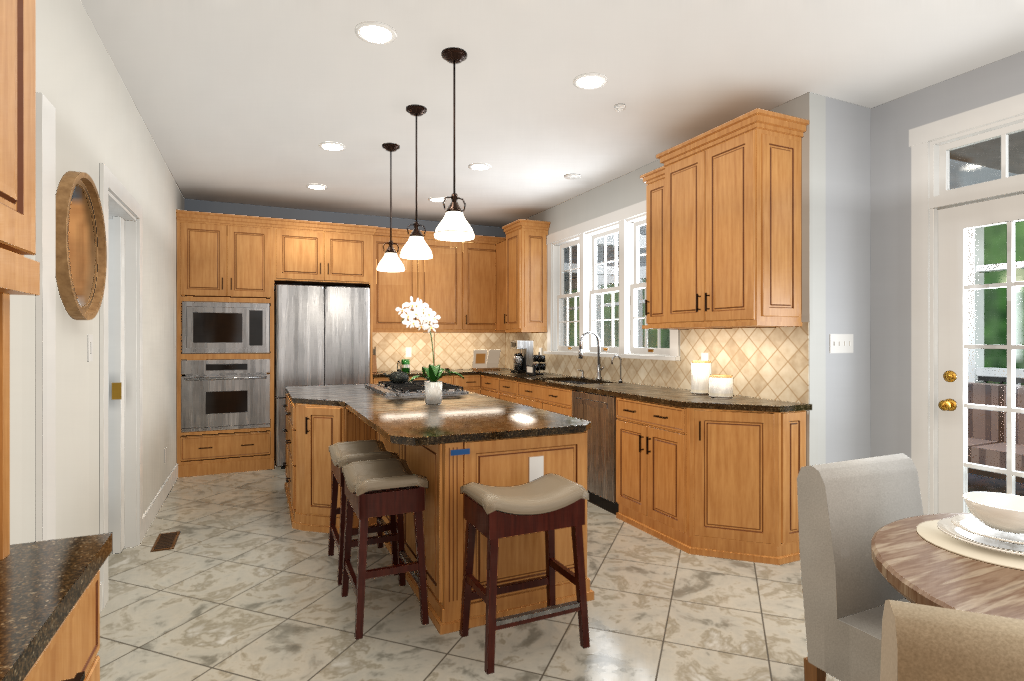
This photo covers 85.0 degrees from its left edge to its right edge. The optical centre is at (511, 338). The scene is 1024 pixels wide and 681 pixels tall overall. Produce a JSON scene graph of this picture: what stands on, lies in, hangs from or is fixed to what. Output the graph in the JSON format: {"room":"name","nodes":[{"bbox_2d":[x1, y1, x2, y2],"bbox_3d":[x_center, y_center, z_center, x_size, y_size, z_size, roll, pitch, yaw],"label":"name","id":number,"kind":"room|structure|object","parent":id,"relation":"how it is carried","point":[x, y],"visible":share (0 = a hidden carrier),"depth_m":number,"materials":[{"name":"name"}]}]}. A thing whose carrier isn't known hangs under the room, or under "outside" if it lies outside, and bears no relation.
{"room":"kitchen","nodes":[
{"label":"kitchen","id":0,"kind":"room"},
{"bbox_2d":[10,0,183,544],"bbox_3d":[-1.720,-0.079,1.942,0.140,2.740,8.640,0,0,-24],"label":"wall","id":1,"kind":"structure","parent":0,"point":[81,87],"depth_m":2.47,"materials":[{"name":"white paint"}]},
{"bbox_2d":[0,0,39,271],"bbox_3d":[-0.898,-0.649,0.709,0.328,1.020,0.506,0,0,-24],"label":"upper cabinet","id":2,"kind":"object","parent":1,"relation":"attached to","point":[17,17],"depth_m":0.94,"materials":[{"name":"brown wood"}]},
{"bbox_2d":[56,171,106,319],"bbox_3d":[-1.796,-0.384,2.336,0.042,0.610,0.610,0,0,-24],"label":"mirror","id":3,"kind":"object","parent":1,"relation":"attached to","point":[81,256],"visible":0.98,"depth_m":2.33,"materials":[{"name":"brown glass"}]},
{"bbox_2d":[36,92,142,608],"bbox_3d":[-2.066,0.226,2.702,0.180,2.130,1.830,0,0,-24],"label":"door frame","id":4,"kind":"structure","parent":1,"relation":"attached to","point":[117,198],"depth_m":2.67,"materials":[{"name":"white wood"}]},
{"bbox_2d":[87,335,92,361],"bbox_3d":[-1.892,0.041,2.506,0.009,0.120,0.070,0,0,-24],"label":"switch plate","id":5,"kind":"object","parent":1,"relation":"attached to","point":[89,337],"depth_m":2.49,"materials":[{"name":"white plastic"}]},
{"bbox_2d":[100,582,102,612],"bbox_3d":[-1.818,1.226,2.348,0.013,0.130,0.700,0,0,-24],"label":"baseboard","id":6,"kind":"structure","parent":1,"relation":"attached to","point":[101,583],"depth_m":2.65,"materials":[{"name":"white wood"}]},
{"bbox_2d":[112,216,124,553],"bbox_3d":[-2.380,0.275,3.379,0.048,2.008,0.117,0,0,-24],"label":"door","id":7,"kind":"structure","parent":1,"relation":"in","point":[118,391],"depth_m":3.33,"materials":[{"name":"white"}]},
{"bbox_2d":[143,463,177,537],"bbox_3d":[-2.746,1.226,4.386,0.013,0.130,1.800,0,0,-24],"label":"baseboard","id":8,"kind":"structure","parent":1,"relation":"attached to","point":[153,509],"depth_m":4.21,"materials":[{"name":"white wood"}]},
{"bbox_2d":[180,298,271,349],"bbox_3d":[-2.849,-0.121,5.606,0.747,0.455,0.554,0,0,-24],"label":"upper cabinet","id":9,"kind":"object","parent":1,"relation":"attached to","point":[252,344],"depth_m":5.36,"materials":[{"name":"metal"}]},
{"bbox_2d":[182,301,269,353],"bbox_3d":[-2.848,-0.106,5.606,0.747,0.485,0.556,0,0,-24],"label":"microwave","id":10,"kind":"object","parent":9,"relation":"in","point":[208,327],"depth_m":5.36,"materials":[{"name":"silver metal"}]},
{"bbox_2d":[180,358,271,433],"bbox_3d":[-2.852,0.536,5.614,0.757,0.630,0.578,0,0,-24],"label":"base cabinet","id":11,"kind":"object","parent":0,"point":[216,393],"depth_m":5.35,"materials":[{"name":"metal"}]},
{"bbox_2d":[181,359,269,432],"bbox_3d":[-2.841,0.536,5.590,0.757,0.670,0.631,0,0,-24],"label":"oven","id":12,"kind":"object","parent":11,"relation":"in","point":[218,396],"depth_m":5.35,"materials":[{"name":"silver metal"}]},
{"bbox_2d":[176,210,378,476],"bbox_3d":[-2.401,0.049,5.848,1.852,2.485,0.679,0,0,-24],"label":"kitchen cabinet","id":13,"kind":"object","parent":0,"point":[241,341],"depth_m":5.48,"materials":[{"name":"brown wood"}]},
{"bbox_2d":[184,199,505,290],"bbox_3d":[-1.762,-0.079,6.593,3.640,2.740,0.140,0,0,-24],"label":"wall","id":14,"kind":"structure","parent":0,"point":[261,211],"depth_m":6.31,"materials":[{"name":"blue paint"}]},
{"bbox_2d":[272,222,371,289],"bbox_3d":[-2.061,-0.859,6.021,0.940,0.551,0.647,0,0,-24],"label":"upper cabinet","id":15,"kind":"object","parent":14,"relation":"attached to","point":[301,255],"depth_m":5.73,"materials":[{"name":"brown wood"}]},
{"bbox_2d":[406,347,410,356],"bbox_3d":[-1.248,0.161,6.732,0.070,0.120,0.008,0,0,-24],"label":"switch plate","id":16,"kind":"object","parent":14,"relation":"attached to","point":[408,349],"depth_m":6.73,"materials":[{"name":"white plastic"}]},
{"bbox_2d":[368,230,463,332],"bbox_3d":[-1.157,-0.646,6.597,1.083,1.095,0.347,0,0,-24],"label":"upper cabinet","id":17,"kind":"object","parent":14,"relation":"attached to","point":[438,281],"depth_m":6.46,"materials":[{"name":"brown wood"}]},
{"bbox_2d":[460,238,503,332],"bbox_3d":[-0.431,-0.642,6.928,0.513,1.086,0.347,0,0,-24],"label":"upper cabinet","id":18,"kind":"object","parent":14,"relation":"attached to","point":[479,254],"depth_m":6.76,"materials":[{"name":"brown wood"}]},
{"bbox_2d":[96,459,839,680],"bbox_3d":[-0.914,1.331,2.309,7.050,0.080,8.640,0,0,-24],"label":"floor","id":19,"kind":"structure","parent":0,"point":[239,581],"depth_m":2.60,"materials":[{"name":"tile"}]},
{"bbox_2d":[16,548,111,680],"bbox_3d":[-0.846,0.854,0.703,0.417,0.875,0.620,0,0,-24],"label":"base cabinet","id":20,"kind":"object","parent":19,"relation":"on","point":[69,653],"depth_m":0.91,"materials":[{"name":"brown wood"}]},
{"bbox_2d":[0,533,111,680],"bbox_3d":[-0.395,0.399,-0.276,0.427,0.035,2.824,0,0,-24],"label":"countertop","id":21,"kind":"structure","parent":20,"relation":"on","point":[38,585],"depth_m":0.86,"materials":[{"name":"brown stone"}]},
{"bbox_2d":[0,284,23,567],"bbox_3d":[-0.448,0.151,-0.330,0.287,0.460,2.770,0,0,-24],"label":"panel","id":22,"kind":"object","parent":21,"relation":"on","point":[7,550],"depth_m":0.97,"materials":[{"name":"brown wood"}]},
{"bbox_2d":[151,531,179,551],"bbox_3d":[-2.201,1.286,3.552,0.120,0.009,0.330,0,0,-24],"label":"floor vent","id":23,"kind":"object","parent":19,"relation":"in","point":[166,541],"visible":1,"depth_m":3.54,"materials":[{"name":"brown metal"}]},
{"bbox_2d":[268,286,371,468],"bbox_3d":[-2.060,0.392,5.979,0.948,1.800,0.670,0,0,-24],"label":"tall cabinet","id":24,"kind":"object","parent":19,"relation":"on","point":[322,335],"depth_m":5.65,"materials":[{"name":"metal"}]},
{"bbox_2d":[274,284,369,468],"bbox_3d":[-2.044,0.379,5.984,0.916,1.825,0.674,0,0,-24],"label":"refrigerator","id":25,"kind":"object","parent":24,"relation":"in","point":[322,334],"depth_m":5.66,"materials":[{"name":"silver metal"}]},
{"bbox_2d":[328,440,398,584],"bbox_3d":[-0.860,0.954,3.202,0.323,0.674,0.463,0,0,-24],"label":"stool","id":26,"kind":"object","parent":19,"relation":"on","point":[342,454],"visible":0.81,"depth_m":3.06,"materials":[{"name":"brown wood"}]},
{"bbox_2d":[341,458,428,638],"bbox_3d":[-0.619,0.954,2.674,0.323,0.674,0.463,0,0,-24],"label":"stool","id":27,"kind":"object","parent":19,"relation":"on","point":[385,487],"visible":1,"depth_m":2.52,"materials":[{"name":"brown wood"}]},
{"bbox_2d":[372,374,455,384],"bbox_3d":[-1.203,0.854,6.428,0.900,0.875,0.617,0,0,-24],"label":"base cabinet","id":28,"kind":"object","parent":19,"relation":"on","point":[446,379],"depth_m":6.27,"materials":[{"name":"brown wood"}]},
{"bbox_2d":[283,388,593,634],"bbox_3d":[-0.798,0.871,3.807,1.326,0.839,2.900,0,0,-24],"label":"kitchen island","id":29,"kind":"object","parent":19,"relation":"on","point":[446,468],"depth_m":2.62,"materials":[{"name":"brown wood"}]},
{"bbox_2d":[287,380,591,455],"bbox_3d":[-0.771,0.434,3.797,1.304,0.035,2.950,0,0,-24],"label":"island countertop","id":30,"kind":"structure","parent":29,"relation":"on","point":[395,415],"depth_m":3.34,"materials":[{"name":"brown stone"}]},
{"bbox_2d":[364,380,468,396],"bbox_3d":[-0.808,0.393,4.566,0.625,0.045,0.920,0,0,-24],"label":"cooktop","id":31,"kind":"object","parent":30,"relation":"in","point":[415,387],"depth_m":4.31,"materials":[{"name":"black metal"}]},
{"bbox_2d":[383,361,408,382],"bbox_3d":[-0.969,0.275,4.679,0.215,0.189,0.170,0,0,-24],"label":"teapot","id":32,"kind":"object","parent":31,"relation":"on","point":[399,376],"visible":1,"depth_m":4.63,"materials":[{"name":"grey metal"}]},
{"bbox_2d":[396,296,463,403],"bbox_3d":[-0.537,0.070,3.590,0.409,0.690,0.277,0,0,-24],"label":"orchid","id":33,"kind":"object","parent":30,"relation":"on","point":[433,389],"visible":1,"depth_m":3.57,"materials":[{"name":"white plant"}]},
{"bbox_2d":[456,375,480,393],"bbox_3d":[-0.609,0.854,6.699,0.406,0.875,0.617,0,0,-24],"label":"base cabinet","id":34,"kind":"object","parent":19,"relation":"on","point":[472,383],"depth_m":6.42,"materials":[{"name":"brown wood"}]},
{"bbox_2d":[481,376,496,397],"bbox_3d":[0.013,0.854,6.360,0.597,0.874,0.555,0,0,-24],"label":"base cabinet","id":35,"kind":"object","parent":19,"relation":"on","point":[488,383],"depth_m":6.23,"materials":[{"name":"brown wood"}]},
{"bbox_2d":[497,380,532,406],"bbox_3d":[0.264,0.854,5.809,0.597,0.874,0.655,0,0,-24],"label":"base cabinet","id":36,"kind":"object","parent":19,"relation":"on","point":[514,391],"depth_m":5.60,"materials":[{"name":"brown wood"}]},
{"bbox_2d":[460,473,589,673],"bbox_3d":[0.049,0.954,2.390,0.463,0.674,0.323,0,0,-24],"label":"stool","id":37,"kind":"object","parent":19,"relation":"on","point":[549,503],"visible":0.98,"depth_m":2.31,"materials":[{"name":"brown wood"}]},
{"bbox_2d":[569,388,612,512],"bbox_3d":[0.840,0.856,4.410,0.495,0.870,0.597,0,0,-24],"label":"dishwasher","id":38,"kind":"object","parent":19,"relation":"on","point":[595,407],"depth_m":4.23,"materials":[{"name":"silver metal"}]},
{"bbox_2d":[613,396,688,553],"bbox_3d":[1.171,0.854,3.819,0.597,0.874,0.739,0,0,-24],"label":"base cabinet","id":39,"kind":"object","parent":19,"relation":"on","point":[673,460],"depth_m":3.65,"materials":[{"name":"brown wood"}]},
{"bbox_2d":[689,408,788,564],"bbox_3d":[1.312,0.854,3.283,0.370,0.874,0.353,0,0,-24],"label":"base cabinet","id":40,"kind":"object","parent":19,"relation":"on","point":[739,465],"depth_m":3.26,"materials":[{"name":"brown wood"}]},
{"bbox_2d":[461,368,811,415],"bbox_3d":[0.559,0.399,5.143,0.612,0.036,4.416,0,0,-24],"label":"countertop","id":41,"kind":"structure","parent":40,"relation":"on","point":[651,393],"depth_m":3.82,"materials":[{"name":"brown stone"}]},
{"bbox_2d":[373,347,376,371],"bbox_3d":[-1.616,0.235,6.418,0.090,0.289,0.220,0,0,-24],"label":"knife block","id":42,"kind":"object","parent":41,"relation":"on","point":[374,361],"visible":0.44,"depth_m":6.37,"materials":[{"name":"brown wood"}]},
{"bbox_2d":[401,359,409,371],"bbox_3d":[-1.226,0.308,6.430,0.097,0.144,0.097,0,0,-24],"label":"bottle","id":43,"kind":"object","parent":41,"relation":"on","point":[405,365],"visible":0.98,"depth_m":6.39,"materials":[{"name":"green glass"}]},
{"bbox_2d":[472,350,500,369],"bbox_3d":[-0.318,0.257,6.921,0.357,0.246,0.140,0,0,-24],"label":"cookbook","id":44,"kind":"object","parent":41,"relation":"on","point":[482,360],"visible":1,"depth_m":6.89,"materials":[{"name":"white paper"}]},
{"bbox_2d":[511,341,532,372],"bbox_3d":[0.114,0.201,6.309,0.202,0.359,0.191,0,0,-24],"label":"coffee maker","id":45,"kind":"object","parent":41,"relation":"on","point":[523,358],"visible":0.98,"depth_m":6.25,"materials":[{"name":"black"}]},
{"bbox_2d":[527,352,545,375],"bbox_3d":[0.275,0.261,5.933,0.244,0.239,0.251,0,0,-24],"label":"pod holder","id":46,"kind":"object","parent":41,"relation":"on","point":[534,368],"visible":1,"depth_m":5.93,"materials":[{"name":"black plastic"}]},
{"bbox_2d":[565,380,572,383],"bbox_3d":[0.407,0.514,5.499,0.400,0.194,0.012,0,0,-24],"label":"sink","id":47,"kind":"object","parent":41,"relation":"in","point":[566,381],"depth_m":5.55,"materials":[{"name":"silver metal"}]},
{"bbox_2d":[573,380,580,383],"bbox_3d":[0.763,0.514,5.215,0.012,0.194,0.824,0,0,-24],"label":"sink","id":48,"kind":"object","parent":41,"relation":"in","point":[574,381],"depth_m":5.48,"materials":[{"name":"silver metal"}]},
{"bbox_2d":[691,361,711,393],"bbox_3d":[1.317,0.266,3.885,0.137,0.228,0.137,0,0,-31],"label":"canister","id":49,"kind":"object","parent":41,"relation":"on","point":[697,367],"depth_m":3.83,"materials":[{"name":"white ceramic"}]},
{"bbox_2d":[701,373,732,397],"bbox_3d":[1.368,0.309,3.656,0.151,0.143,0.151,0,0,-31],"label":"canister","id":50,"kind":"object","parent":41,"relation":"on","point":[704,380],"depth_m":3.60,"materials":[{"name":"white ceramic"}]},
{"bbox_2d":[789,412,805,562],"bbox_3d":[1.575,0.854,3.403,0.207,0.874,0.353,0,0,-24],"label":"base cabinet","id":51,"kind":"object","parent":19,"relation":"on","point":[797,420],"depth_m":3.24,"materials":[{"name":"brown wood"}]},
{"bbox_2d":[797,453,923,680],"bbox_3d":[1.208,0.839,1.594,0.450,0.905,0.540,0,0,-24],"label":"chair","id":52,"kind":"object","parent":19,"relation":"on","point":[848,509],"visible":0.62,"depth_m":1.69,"materials":[{"name":"grey fabric"}]},
{"bbox_2d":[871,513,1023,619],"bbox_3d":[1.380,0.908,1.167,1.060,0.765,1.060,0,0,-24],"label":"table","id":53,"kind":"object","parent":19,"relation":"on","point":[911,565],"visible":0.65,"depth_m":1.25,"materials":[{"name":"brown wood"}]},
{"bbox_2d":[916,492,1023,570],"bbox_3d":[1.264,0.469,1.422,0.380,0.111,0.380,0,0,-24],"label":"tableware","id":54,"kind":"object","parent":53,"relation":"on","point":[989,529],"visible":1,"depth_m":1.41,"materials":[{"name":"beige ceramic"}]},
{"bbox_2d":[880,600,1023,680],"bbox_3d":[0.851,0.839,0.944,0.450,0.905,0.540,0,0,23],"label":"chair","id":55,"kind":"object","parent":19,"relation":"on","point":[920,642],"visible":1,"depth_m":0.77,"materials":[{"name":"beige fabric"}]},
{"bbox_2d":[533,400,556,407],"bbox_3d":[0.575,0.609,5.130,0.424,0.004,0.824,0,0,-24],"label":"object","id":56,"kind":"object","parent":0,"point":[534,401],"depth_m":4.92,"materials":[{"name":"brown wood"}]},
{"bbox_2d":[533,384,568,407],"bbox_3d":[0.388,0.514,5.044,0.012,0.194,0.824,0,0,-24],"label":"drawer","id":57,"kind":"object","parent":0,"relation":"attached to","point":[559,396],"depth_m":4.91,"materials":[{"name":"brown wood"}]},
{"bbox_2d":[81,0,1023,226],"bbox_3d":[0.255,-1.489,2.841,4.480,0.080,8.640,0,0,-24],"label":"ceiling","id":58,"kind":"structure","parent":0,"point":[252,102],"depth_m":3.12,"materials":[{"name":"white paint"}]},
{"bbox_2d":[306,184,326,189],"bbox_3d":[-1.857,-1.443,5.308,0.196,0.010,0.196,0,0,-24],"label":"recessed light","id":59,"kind":"object","parent":58,"relation":"in","point":[318,187],"visible":0.98,"depth_m":5.29,"materials":[{"name":"white"}]},
{"bbox_2d":[318,142,345,150],"bbox_3d":[-1.351,-1.443,4.197,0.196,0.010,0.196,0,0,-24],"label":"recessed light","id":60,"kind":"object","parent":58,"relation":"in","point":[332,146],"visible":0.96,"depth_m":4.19,"materials":[{"name":"white"}]},
{"bbox_2d":[355,21,396,44],"bbox_3d":[-0.643,-1.443,2.641,0.196,0.010,0.196,0,0,-24],"label":"recessed light","id":61,"kind":"object","parent":58,"relation":"in","point":[378,33],"visible":1,"depth_m":2.63,"materials":[{"name":"white"}]},
{"bbox_2d":[377,143,404,271],"bbox_3d":[-0.909,-0.981,4.190,0.207,0.934,0.207,0,0,-24],"label":"pendant light","id":62,"kind":"object","parent":58,"relation":"hanging from","point":[390,261],"visible":1,"depth_m":4.16,"materials":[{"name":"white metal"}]},
{"bbox_2d":[400,105,432,259],"bbox_3d":[-0.602,-0.981,3.517,0.207,0.934,0.207,0,0,-24],"label":"pendant light","id":63,"kind":"object","parent":58,"relation":"hanging from","point":[416,247],"visible":1,"depth_m":3.48,"materials":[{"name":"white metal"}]},
{"bbox_2d":[428,197,446,201],"bbox_3d":[-0.774,-1.443,5.801,0.196,0.010,0.196,0,0,-24],"label":"recessed light","id":64,"kind":"object","parent":58,"relation":"in","point":[434,199],"visible":0.81,"depth_m":5.79,"materials":[{"name":"white"}]},
{"bbox_2d":[434,47,474,240],"bbox_3d":[-0.293,-0.981,2.839,0.207,0.934,0.207,0,0,-24],"label":"pendant light","id":65,"kind":"object","parent":58,"relation":"hanging from","point":[453,225],"visible":1,"depth_m":2.81,"materials":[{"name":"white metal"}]},
{"bbox_2d":[468,163,491,170],"bbox_3d":[-0.269,-1.443,4.691,0.196,0.010,0.196,0,0,-24],"label":"recessed light","id":66,"kind":"object","parent":58,"relation":"in","point":[480,166],"visible":0.98,"depth_m":4.68,"materials":[{"name":"white"}]},
{"bbox_2d":[564,174,580,178],"bbox_3d":[0.538,-1.444,4.970,0.150,0.009,0.150,0,0,-24],"label":"recessed light","id":67,"kind":"object","parent":58,"relation":"attached to","point":[572,176],"visible":0.96,"depth_m":4.95,"materials":[{"name":"white"}]},
{"bbox_2d":[573,73,607,89],"bbox_3d":[0.440,-1.443,3.135,0.196,0.010,0.196,0,0,-24],"label":"recessed light","id":68,"kind":"object","parent":58,"relation":"in","point":[587,81],"visible":1,"depth_m":3.13,"materials":[{"name":"white"}]},
{"bbox_2d":[614,104,625,111],"bbox_3d":[0.672,-1.433,3.471,0.070,0.031,0.070,0,0,-24],"label":"smoke detector","id":69,"kind":"object","parent":58,"relation":"attached to","point":[619,107],"visible":1,"depth_m":3.45,"materials":[{"name":"white plastic"}]},
{"bbox_2d":[526,92,825,465],"bbox_3d":[0.871,-0.079,5.374,0.140,2.740,4.540,0,0,-24],"label":"wall","id":70,"kind":"structure","parent":0,"point":[624,191],"depth_m":3.32,"materials":[{"name":"grey paint"}]},
{"bbox_2d":[495,243,500,330],"bbox_3d":[0.012,-0.629,6.736,0.287,1.061,0.411,0,0,-24],"label":"upper cabinet","id":71,"kind":"object","parent":70,"relation":"attached to","point":[498,246],"depth_m":6.78,"materials":[{"name":"brown wood"}]},
{"bbox_2d":[501,224,548,331],"bbox_3d":[0.161,-0.666,6.338,0.347,1.136,0.437,0,0,-24],"label":"upper cabinet","id":72,"kind":"object","parent":70,"relation":"attached to","point":[524,250],"depth_m":6.16,"materials":[{"name":"brown wood"}]},
{"bbox_2d":[543,200,679,360],"bbox_3d":[0.887,-0.491,5.272,0.195,1.315,2.160,0,0,-24],"label":"kitchen window","id":73,"kind":"structure","parent":70,"relation":"in","point":[595,290],"depth_m":5.37,"materials":[{"name":"white wood"}]},
{"bbox_2d":[642,172,660,327],"bbox_3d":[1.194,-0.629,4.069,0.347,1.061,0.254,0,0,-24],"label":"upper cabinet","id":74,"kind":"object","parent":70,"relation":"attached to","point":[653,188],"depth_m":4.03,"materials":[{"name":"brown wood"}]},
{"bbox_2d":[701,353,708,360],"bbox_3d":[1.392,0.161,4.024,0.008,0.120,0.070,0,0,-24],"label":"switch plate","id":75,"kind":"object","parent":70,"relation":"attached to","point":[704,356],"depth_m":4.02,"materials":[{"name":"white plastic"}]},
{"bbox_2d":[661,120,808,327],"bbox_3d":[1.391,-0.661,3.589,0.387,1.126,0.782,0,0,-24],"label":"upper cabinet","id":76,"kind":"object","parent":70,"relation":"attached to","point":[731,202],"depth_m":3.32,"materials":[{"name":"brown wood"}]},
{"bbox_2d":[826,97,870,462],"bbox_3d":[2.101,-0.079,3.517,0.560,2.740,0.140,0,0,-24],"label":"wall","id":77,"kind":"structure","parent":0,"point":[848,265],"depth_m":3.42,"materials":[{"name":"grey paint"}]},
{"bbox_2d":[830,334,852,352],"bbox_3d":[1.991,0.028,3.382,0.200,0.110,0.011,0,0,-24],"label":"switch plate","id":78,"kind":"object","parent":77,"relation":"attached to","point":[841,343],"depth_m":3.38,"materials":[{"name":"white plastic"}]},
{"bbox_2d":[871,51,1023,457],"bbox_3d":[3.171,-0.079,1.675,0.140,2.740,4.100,0,0,-24],"label":"wall","id":79,"kind":"structure","parent":0,"point":[894,122],"depth_m":3.37,"materials":[{"name":"grey paint"}]},
{"bbox_2d":[909,93,1023,514],"bbox_3d":[2.639,0.031,2.812,0.166,2.520,1.110,0,0,-24],"label":"door frame","id":80,"kind":"structure","parent":79,"relation":"attached to","point":[928,201],"depth_m":3.20,"materials":[{"name":"white wood"}]},
{"bbox_2d":[938,194,1023,513],"bbox_3d":[2.607,0.270,2.797,0.117,2.018,0.866,0,0,-24],"label":"patio door","id":81,"kind":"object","parent":79,"relation":"in","point":[955,223],"visible":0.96,"depth_m":3.09,"materials":[{"name":"white wood"}]},
{"bbox_2d":[939,122,1023,194],"bbox_3d":[2.648,-0.959,2.816,0.035,0.300,0.870,0,0,-24],"label":"transom","id":82,"kind":"object","parent":79,"relation":"in","point":[1003,133],"visible":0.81,"depth_m":3.03,"materials":[{"name":"white wood"}]},
{"label":"outside","id":83,"kind":"structure","parent":0,"visible":0},
{"bbox_2d":[569,221,1023,384],"bbox_3d":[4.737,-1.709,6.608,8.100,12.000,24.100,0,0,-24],"label":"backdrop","id":84,"kind":"structure","parent":83,"point":[987,295],"depth_m":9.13,"materials":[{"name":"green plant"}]},
{"bbox_2d":[565,131,1023,512],"bbox_3d":[2.494,0.001,6.466,3.700,2.820,14.300,0,0,-24],"label":"porch","id":85,"kind":"object","parent":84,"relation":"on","point":[971,365],"depth_m":4.78,"materials":[{"name":"white"}]}
]}

